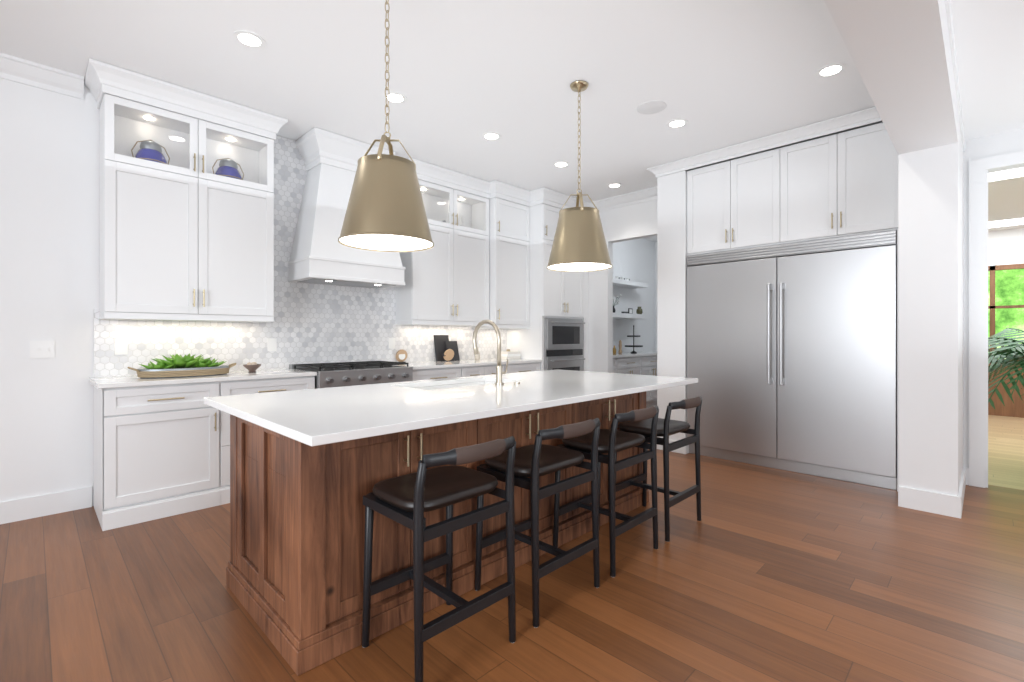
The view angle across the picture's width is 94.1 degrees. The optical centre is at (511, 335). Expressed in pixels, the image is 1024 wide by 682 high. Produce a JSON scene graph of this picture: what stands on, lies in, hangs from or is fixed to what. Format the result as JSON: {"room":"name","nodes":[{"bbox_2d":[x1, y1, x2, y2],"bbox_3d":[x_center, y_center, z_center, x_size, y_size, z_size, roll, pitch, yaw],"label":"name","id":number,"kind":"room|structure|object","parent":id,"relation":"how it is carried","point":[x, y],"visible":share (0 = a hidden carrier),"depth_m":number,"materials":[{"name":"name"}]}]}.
{"room":"kitchen","nodes":[
{"label":"kitchen","id":0,"kind":"room"},
{"bbox_2d":[0,78,653,505],"bbox_3d":[-1.544,-0.336,4.916,0.120,3.100,12.240,0,0,45],"label":"wall","id":1,"kind":"structure","parent":0,"point":[48,216],"depth_m":3.24,"materials":[{"name":"white paint"}]},
{"bbox_2d":[0,53,83,98],"bbox_3d":[-4.342,-1.721,1.954,0.085,0.130,3.855,0,0,45],"label":"crown molding","id":2,"kind":"structure","parent":1,"relation":"attached to","point":[27,72],"depth_m":3.17,"materials":[{"name":"white wood"}]},
{"bbox_2d":[30,341,54,357],"bbox_3d":[-3.152,0.094,3.200,0.016,0.115,0.120,0,0,45],"label":"switch plate","id":3,"kind":"object","parent":1,"relation":"attached to","point":[42,349],"visible":1,"depth_m":3.20,"materials":[{"name":"white plastic"}]},
{"bbox_2d":[0,487,91,523],"bbox_3d":[-4.350,1.145,1.994,0.016,0.140,3.900,0,0,45],"label":"baseboard","id":4,"kind":"structure","parent":1,"relation":"attached to","point":[65,501],"depth_m":3.20,"materials":[{"name":"white"}]},
{"bbox_2d":[114,339,127,354],"bbox_3d":[-2.857,0.084,3.485,0.007,0.115,0.075,0,0,45],"label":"electrical outlet plate","id":5,"kind":"object","parent":1,"relation":"attached to","point":[120,346],"depth_m":3.48,"materials":[{"name":"white plastic"}]},
{"bbox_2d":[96,146,275,317],"bbox_3d":[-2.458,-0.692,3.675,0.327,1.072,1.070,0,0,45],"label":"upper cabinet","id":6,"kind":"object","parent":1,"relation":"attached to","point":[197,256],"depth_m":3.50,"materials":[{"name":"white wood"}]},
{"bbox_2d":[131,140,169,164],"bbox_3d":[-2.652,-1.313,3.503,0.203,0.249,0.203,0,0,0],"label":"jar","id":7,"kind":"object","parent":6,"relation":"on","point":[155,148],"depth_m":3.45,"materials":[{"name":"blue glass"}]},
{"bbox_2d":[212,158,243,179],"bbox_3d":[-2.296,-1.313,3.861,0.203,0.249,0.203,0,0,0],"label":"jar","id":8,"kind":"object","parent":6,"relation":"on","point":[235,175],"depth_m":3.80,"materials":[{"name":"blue glass"}]},
{"bbox_2d":[268,338,276,350],"bbox_3d":[-2.124,0.084,4.223,0.007,0.115,0.075,0,0,45],"label":"electrical outlet plate","id":9,"kind":"object","parent":1,"relation":"attached to","point":[272,342],"depth_m":4.22,"materials":[{"name":"white plastic"}]},
{"bbox_2d":[93,131,506,379],"bbox_3d":[-1.522,-0.735,4.843,0.010,2.097,4.108,0,0,45],"label":"backsplash","id":10,"kind":"structure","parent":1,"relation":"attached to","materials":[{"name":"tile"}]},
{"bbox_2d":[284,127,407,289],"bbox_3d":[-1.542,-1.144,4.491,0.478,1.276,0.920,0,0,45],"label":"range hood","id":11,"kind":"object","parent":1,"relation":"attached to","point":[320,167],"depth_m":4.30,"materials":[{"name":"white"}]},
{"bbox_2d":[389,338,394,348],"bbox_3d":[-1.278,0.084,5.075,0.007,0.115,0.075,0,0,45],"label":"electrical outlet plate","id":12,"kind":"object","parent":1,"relation":"attached to","point":[391,340],"depth_m":5.07,"materials":[{"name":"white plastic"}]},
{"bbox_2d":[392,218,483,321],"bbox_3d":[-0.761,-0.692,5.385,0.327,1.072,1.069,0,0,45],"label":"upper cabinet","id":13,"kind":"object","parent":1,"relation":"attached to","point":[446,280],"depth_m":5.20,"materials":[{"name":"white wood"}]},
{"bbox_2d":[459,217,465,226],"bbox_3d":[-0.586,-1.288,5.598,0.118,0.200,0.118,0,0,33],"label":"decorative vase","id":14,"kind":"object","parent":13,"relation":"on","point":[461,223],"depth_m":5.58,"materials":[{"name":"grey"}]},
{"bbox_2d":[464,226,531,325],"bbox_3d":[-0.159,-0.681,5.920,0.427,1.110,0.659,0,0,45],"label":"upper cabinet","id":15,"kind":"object","parent":1,"relation":"attached to","point":[507,254],"depth_m":5.73,"materials":[{"name":"white wood"}]},
{"bbox_2d":[468,182,531,233],"bbox_3d":[-0.156,-1.474,5.923,0.427,0.616,0.651,0,0,45],"label":"upper cabinet","id":16,"kind":"object","parent":1,"relation":"attached to","point":[513,210],"depth_m":5.71,"materials":[{"name":"white wood"}]},
{"bbox_2d":[0,0,881,241],"bbox_3d":[-0.104,-1.836,3.486,4.180,0.100,12.240,0,0,45],"label":"ceiling","id":17,"kind":"structure","parent":0,"point":[465,75],"depth_m":3.18,"materials":[{"name":"white paint"}]},
{"bbox_2d":[233,30,265,48],"bbox_3d":[-1.585,-1.784,2.880,0.175,0.004,0.175,0,0,6],"label":"recessed light","id":18,"kind":"object","parent":17,"relation":"in","point":[252,40],"depth_m":2.87,"materials":[{"name":"white plastic"}]},
{"bbox_2d":[338,0,433,251],"bbox_3d":[-0.626,-1.120,2.390,0.464,1.326,0.464,0,0,45],"label":"pendant light","id":19,"kind":"object","parent":17,"relation":"hanging from","point":[385,211],"visible":1,"depth_m":2.25,"materials":[{"name":"gold metal"}]},
{"bbox_2d":[383,92,406,103],"bbox_3d":[-0.881,-1.784,3.586,0.175,0.004,0.175,0,0,36],"label":"recessed light","id":20,"kind":"object","parent":17,"relation":"in","point":[394,97],"depth_m":3.59,"materials":[{"name":"white"}]},
{"bbox_2d":[482,132,500,140],"bbox_3d":[-0.184,-1.784,4.278,0.175,0.004,0.175,0,0,36],"label":"recessed light","id":21,"kind":"object","parent":17,"relation":"in","point":[491,136],"depth_m":4.28,"materials":[{"name":"white plastic"}]},
{"bbox_2d":[553,161,569,167],"bbox_3d":[0.515,-1.784,4.984,0.175,0.004,0.175,0,0,39],"label":"recessed light","id":22,"kind":"object","parent":17,"relation":"in","point":[560,164],"depth_m":4.98,"materials":[{"name":"white plastic"}]},
{"bbox_2d":[547,80,611,271],"bbox_3d":[0.480,-1.133,3.403,0.464,1.301,0.464,0,0,45],"label":"pendant light","id":23,"kind":"object","parent":17,"relation":"hanging from","point":[579,243],"visible":1,"depth_m":3.27,"materials":[{"name":"gold metal"}]},
{"bbox_2d":[607,183,621,187],"bbox_3d":[1.221,-1.784,5.686,0.175,0.004,0.175,0,0,6],"label":"recessed light","id":24,"kind":"object","parent":17,"relation":"in","point":[614,185],"depth_m":5.68,"materials":[{"name":"white plastic"}]},
{"bbox_2d":[637,100,666,113],"bbox_3d":[1.094,-1.783,3.738,0.224,0.006,0.224,0,0,45],"label":"ceiling speaker","id":25,"kind":"object","parent":17,"relation":"attached to","point":[652,107],"visible":1,"depth_m":3.73,"materials":[{"name":"white plastic"}]},
{"bbox_2d":[666,119,687,127],"bbox_3d":[1.392,-1.784,4.020,0.175,0.004,0.175,0,0,39],"label":"recessed light","id":26,"kind":"object","parent":17,"relation":"in","point":[676,123],"depth_m":4.01,"materials":[{"name":"white plastic"}]},
{"bbox_2d":[815,63,846,77],"bbox_3d":[2.148,-1.784,3.214,0.175,0.004,0.175,0,0,39],"label":"recessed light","id":27,"kind":"object","parent":17,"relation":"in","point":[831,70],"depth_m":3.21,"materials":[{"name":"white plastic"}]},
{"bbox_2d":[0,415,1023,681],"bbox_3d":[2.361,1.244,2.377,9.240,0.060,14.140,0,0,45],"label":"floor","id":28,"kind":"structure","parent":0,"point":[757,573],"depth_m":2.18,"materials":[{"name":"brown wood"}]},
{"bbox_2d":[93,382,223,530],"bbox_3d":[-2.532,0.772,3.402,0.607,0.884,0.642,0,0,45],"label":"base cabinet","id":29,"kind":"object","parent":28,"relation":"on","point":[158,451],"depth_m":3.17,"materials":[{"name":"white wood"}]},
{"bbox_2d":[89,366,315,389],"bbox_3d":[-2.290,0.314,3.628,0.632,0.030,1.352,0,0,45],"label":"countertop","id":30,"kind":"structure","parent":29,"relation":"on","point":[117,380],"depth_m":3.37,"materials":[{"name":"white stone"}]},
{"bbox_2d":[127,353,235,377],"bbox_3d":[-2.417,0.216,3.527,0.369,0.163,0.673,0,0,45],"label":"succulent","id":31,"kind":"object","parent":30,"relation":"on","point":[177,365],"visible":1,"depth_m":3.42,"materials":[{"name":"green plant"}]},
{"bbox_2d":[243,362,260,371],"bbox_3d":[-2.097,0.257,3.849,0.132,0.082,0.132,0,0,45],"label":"bowl","id":32,"kind":"object","parent":30,"relation":"on","point":[252,366],"visible":1,"depth_m":3.82,"materials":[{"name":"brown ceramic"}]},
{"bbox_2d":[224,378,315,503],"bbox_3d":[-2.087,0.772,3.850,0.607,0.884,0.750,0,0,45],"label":"base cabinet","id":33,"kind":"object","parent":28,"relation":"on","point":[258,385],"depth_m":3.55,"materials":[{"name":"white wood"}]},
{"bbox_2d":[288,362,415,388],"bbox_3d":[-1.482,0.761,4.417,0.647,0.905,0.891,0,0,45],"label":"range","id":34,"kind":"object","parent":28,"relation":"on","point":[371,372],"depth_m":4.18,"materials":[{"name":"silver metal"}]},
{"bbox_2d":[226,392,648,675],"bbox_3d":[-0.194,0.772,2.891,0.898,0.884,2.498,0,0,45],"label":"kitchen island","id":35,"kind":"object","parent":28,"relation":"on","point":[310,469],"depth_m":2.00,"materials":[{"name":"wood"}]},
{"bbox_2d":[204,369,697,447],"bbox_3d":[-0.095,0.314,2.793,1.250,0.030,2.670,0,0,45],"label":"island countertop","id":36,"kind":"structure","parent":35,"relation":"on","point":[314,418],"depth_m":2.18,"materials":[{"name":"white stone"}]},
{"bbox_2d":[472,320,519,385],"bbox_3d":[-0.106,0.101,2.982,0.302,0.396,0.158,0,0,45],"label":"faucet","id":37,"kind":"object","parent":36,"relation":"on","point":[499,372],"depth_m":2.89,"materials":[{"name":"gold metal"}]},
{"bbox_2d":[362,436,515,681],"bbox_3d":[-0.269,0.800,1.852,0.478,0.828,0.468,0,0,45],"label":"stool","id":38,"kind":"object","parent":28,"relation":"on","point":[408,500],"visible":1,"depth_m":1.79,"materials":[{"name":"black wood"}]},
{"bbox_2d":[416,366,467,380],"bbox_3d":[-0.940,0.772,5.006,0.607,0.884,0.690,0,0,45],"label":"base cabinet","id":39,"kind":"object","parent":28,"relation":"on","point":[453,371],"depth_m":4.82,"materials":[{"name":"white wood"}]},
{"bbox_2d":[388,358,539,369],"bbox_3d":[-0.514,0.314,5.416,0.632,0.030,1.875,0,0,45],"label":"countertop","id":40,"kind":"structure","parent":39,"relation":"on","point":[463,361],"depth_m":5.20,"materials":[{"name":"white stone"}]},
{"bbox_2d":[396,350,406,362],"bbox_3d":[-1.184,0.226,5.125,0.053,0.145,0.136,0,0,45],"label":"round plate","id":41,"kind":"object","parent":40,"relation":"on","point":[401,355],"visible":0.94,"depth_m":5.12,"materials":[{"name":"beige wood"}]},
{"bbox_2d":[434,335,459,360],"bbox_3d":[-0.736,0.148,5.511,0.155,0.300,0.300,0,0,45],"label":"boards","id":42,"kind":"object","parent":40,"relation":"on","point":[446,349],"visible":1,"depth_m":5.50,"materials":[{"name":"black wood"}]},
{"bbox_2d":[474,347,479,359],"bbox_3d":[-0.415,0.221,5.727,0.072,0.155,0.072,0,0,45],"label":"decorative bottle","id":43,"kind":"object","parent":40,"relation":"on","point":[477,357],"visible":0.79,"depth_m":5.70,"materials":[{"name":"beige"}]},
{"bbox_2d":[501,349,520,358],"bbox_3d":[-0.033,0.238,6.070,0.170,0.120,0.250,0,0,45],"label":"books","id":44,"kind":"object","parent":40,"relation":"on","point":[507,354],"visible":0.92,"depth_m":6.00,"materials":[{"name":"white paper"}]},
{"bbox_2d":[468,366,511,375],"bbox_3d":[-0.498,0.772,5.451,0.607,0.884,0.693,0,0,45],"label":"base cabinet","id":45,"kind":"object","parent":28,"relation":"on","point":[472,370],"depth_m":5.22,"materials":[{"name":"white wood"}]},
{"bbox_2d":[512,362,539,372],"bbox_3d":[-0.103,0.772,5.848,0.607,0.884,0.682,0,0,45],"label":"base cabinet","id":46,"kind":"object","parent":28,"relation":"on","point":[517,367],"depth_m":5.68,"materials":[{"name":"white wood"}]},
{"bbox_2d":[475,418,600,627],"bbox_3d":[0.140,0.800,2.264,0.478,0.828,0.468,0,0,45],"label":"stool","id":47,"kind":"object","parent":28,"relation":"on","point":[536,460],"visible":0.96,"depth_m":2.18,"materials":[{"name":"black wood"}]},
{"bbox_2d":[504,187,589,370],"bbox_3d":[0.494,-0.284,6.399,0.677,2.996,0.936,0,0,45],"label":"tall cabinet","id":48,"kind":"object","parent":28,"relation":"on","point":[557,335],"depth_m":6.00,"materials":[{"name":"white wood"}]},
{"bbox_2d":[553,405,658,576],"bbox_3d":[0.549,0.800,2.675,0.478,0.828,0.468,0,0,45],"label":"stool","id":49,"kind":"object","parent":28,"relation":"on","point":[612,441],"visible":0.92,"depth_m":2.60,"materials":[{"name":"black wood"}]},
{"bbox_2d":[613,278,656,407],"bbox_3d":[1.909,0.151,7.884,0.592,2.125,2.914,0,0,45],"label":"shelf unit","id":50,"kind":"object","parent":28,"relation":"on","point":[642,363],"visible":0.27,"depth_m":7.81,"materials":[{"name":"white wood"}]},
{"bbox_2d":[613,276,642,313],"bbox_3d":[1.921,-0.797,8.113,0.282,0.870,1.057,0,0,45],"label":"decorations","id":51,"kind":"object","parent":50,"relation":"on","point":[638,310],"visible":0.56,"depth_m":8.00,"materials":[{"name":"ceramic"}]},
{"bbox_2d":[613,325,642,353],"bbox_3d":[1.924,0.063,7.926,0.300,0.470,0.680,0,0,45],"label":"tiered stand","id":52,"kind":"object","parent":50,"relation":"on","point":[620,346],"depth_m":7.95,"materials":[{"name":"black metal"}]},
{"bbox_2d":[615,396,701,541],"bbox_3d":[0.957,0.800,3.087,0.478,0.828,0.468,0,0,45],"label":"stool","id":53,"kind":"object","parent":28,"relation":"on","point":[667,427],"visible":0.92,"depth_m":3.01,"materials":[{"name":"black wood"}]},
{"bbox_2d":[647,107,897,490],"bbox_3d":[2.450,-0.284,4.605,2.127,2.997,0.727,0,0,45],"label":"built-in cabinet","id":54,"kind":"object","parent":28,"relation":"on","point":[777,303],"visible":0.94,"depth_m":4.22,"materials":[{"name":"white metal"}]},
{"bbox_2d":[686,230,897,490],"bbox_3d":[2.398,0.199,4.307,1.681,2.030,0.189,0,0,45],"label":"fridge","id":55,"kind":"object","parent":54,"relation":"in","point":[792,345],"depth_m":4.16,"materials":[{"name":"silver metal"}]},
{"bbox_2d":[898,142,962,495],"bbox_3d":[3.219,-0.036,3.646,0.310,2.500,1.010,0,0,45],"label":"column","id":56,"kind":"structure","parent":28,"relation":"on","point":[930,319],"depth_m":3.29,"materials":[{"name":"white paint"}]},
{"bbox_2d":[898,486,955,517],"bbox_3d":[2.850,1.145,3.289,0.290,0.140,0.016,0,0,45],"label":"baseboard","id":57,"kind":"structure","parent":56,"relation":"attached to","point":[927,501],"depth_m":3.27,"materials":[{"name":"white wood"}]},
{"bbox_2d":[988,328,1023,408],"bbox_3d":[4.807,0.571,4.014,1.736,1.285,1.646,0,0,45],"label":"palm plant","id":58,"kind":"object","parent":28,"relation":"on","point":[1012,352],"visible":0.67,"depth_m":4.13,"materials":[{"name":"green plant"}]},
{"bbox_2d":[654,242,656,350],"bbox_3d":[3.542,-0.336,8.406,2.180,3.100,0.120,0,0,45],"label":"wall","id":59,"kind":"structure","parent":0,"point":[655,296],"depth_m":9.10,"materials":[{"name":"white paint"}]},
{"bbox_2d":[588,128,1023,466],"bbox_3d":[3.862,-0.336,3.804,9.120,3.100,0.120,0,0,45],"label":"wall","id":60,"kind":"structure","parent":0,"point":[631,222],"depth_m":5.98,"materials":[{"name":"white paint"}]},
{"bbox_2d":[589,186,656,211],"bbox_3d":[1.497,-1.721,6.006,1.360,0.130,0.085,0,0,45],"label":"crown molding","id":61,"kind":"structure","parent":60,"relation":"attached to","point":[648,194],"depth_m":6.05,"materials":[{"name":"white wood"}]},
{"bbox_2d":[956,160,971,518],"bbox_3d":[3.330,-0.099,3.510,0.040,2.625,1.006,0,0,45],"label":"trim","id":62,"kind":"structure","parent":60,"relation":"attached to","point":[966,478],"depth_m":3.85,"materials":[{"name":"white"}]},
{"bbox_2d":[972,151,1023,487],"bbox_3d":[5.320,-0.099,2.257,4.630,2.625,0.020,0,0,45],"label":"door frame","id":63,"kind":"structure","parent":60,"relation":"attached to","point":[974,473],"depth_m":3.81,"materials":[{"name":"white wood"}]},
{"bbox_2d":[824,0,964,173],"bbox_3d":[0.422,-1.586,0.821,0.322,0.600,8.960,0,0,45],"label":"beam","id":64,"kind":"structure","parent":0,"point":[902,53],"depth_m":2.29,"materials":[{"name":"white paint"}]},
{"bbox_2d":[950,0,1023,230],"bbox_3d":[3.219,-1.636,1.524,6.820,0.100,14.140,0,0,45],"label":"ceiling","id":65,"kind":"structure","parent":0,"point":[989,40],"depth_m":2.91,"materials":[{"name":"white paint"}]},
{"bbox_2d":[988,167,1023,227],"bbox_3d":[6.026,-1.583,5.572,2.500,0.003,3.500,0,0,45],"label":"crown molding","id":66,"kind":"structure","parent":65,"relation":"attached to","point":[1007,174],"depth_m":4.78,"materials":[{"name":"white wood"}]},
{"bbox_2d":[988,228,1023,417],"bbox_3d":[8.105,-0.236,6.530,6.700,2.900,0.150,0,0,45],"label":"wall","id":67,"kind":"structure","parent":0,"point":[1006,247],"depth_m":7.14,"materials":[{"name":"white paint"}]},
{"bbox_2d":[988,263,1023,363],"bbox_3d":[7.634,-0.311,6.978,3.460,1.490,0.100,0,0,45],"label":"window","id":68,"kind":"structure","parent":67,"relation":"in","point":[992,307],"depth_m":7.23,"materials":[{"name":"brown wood"}]},
{"label":"outside","id":69,"kind":"structure","parent":0,"visible":0},
{"bbox_2d":[988,269,1023,358],"bbox_3d":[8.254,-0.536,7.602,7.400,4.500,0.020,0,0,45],"label":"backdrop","id":70,"kind":"structure","parent":69,"point":[1009,287],"depth_m":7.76,"materials":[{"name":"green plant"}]}
]}

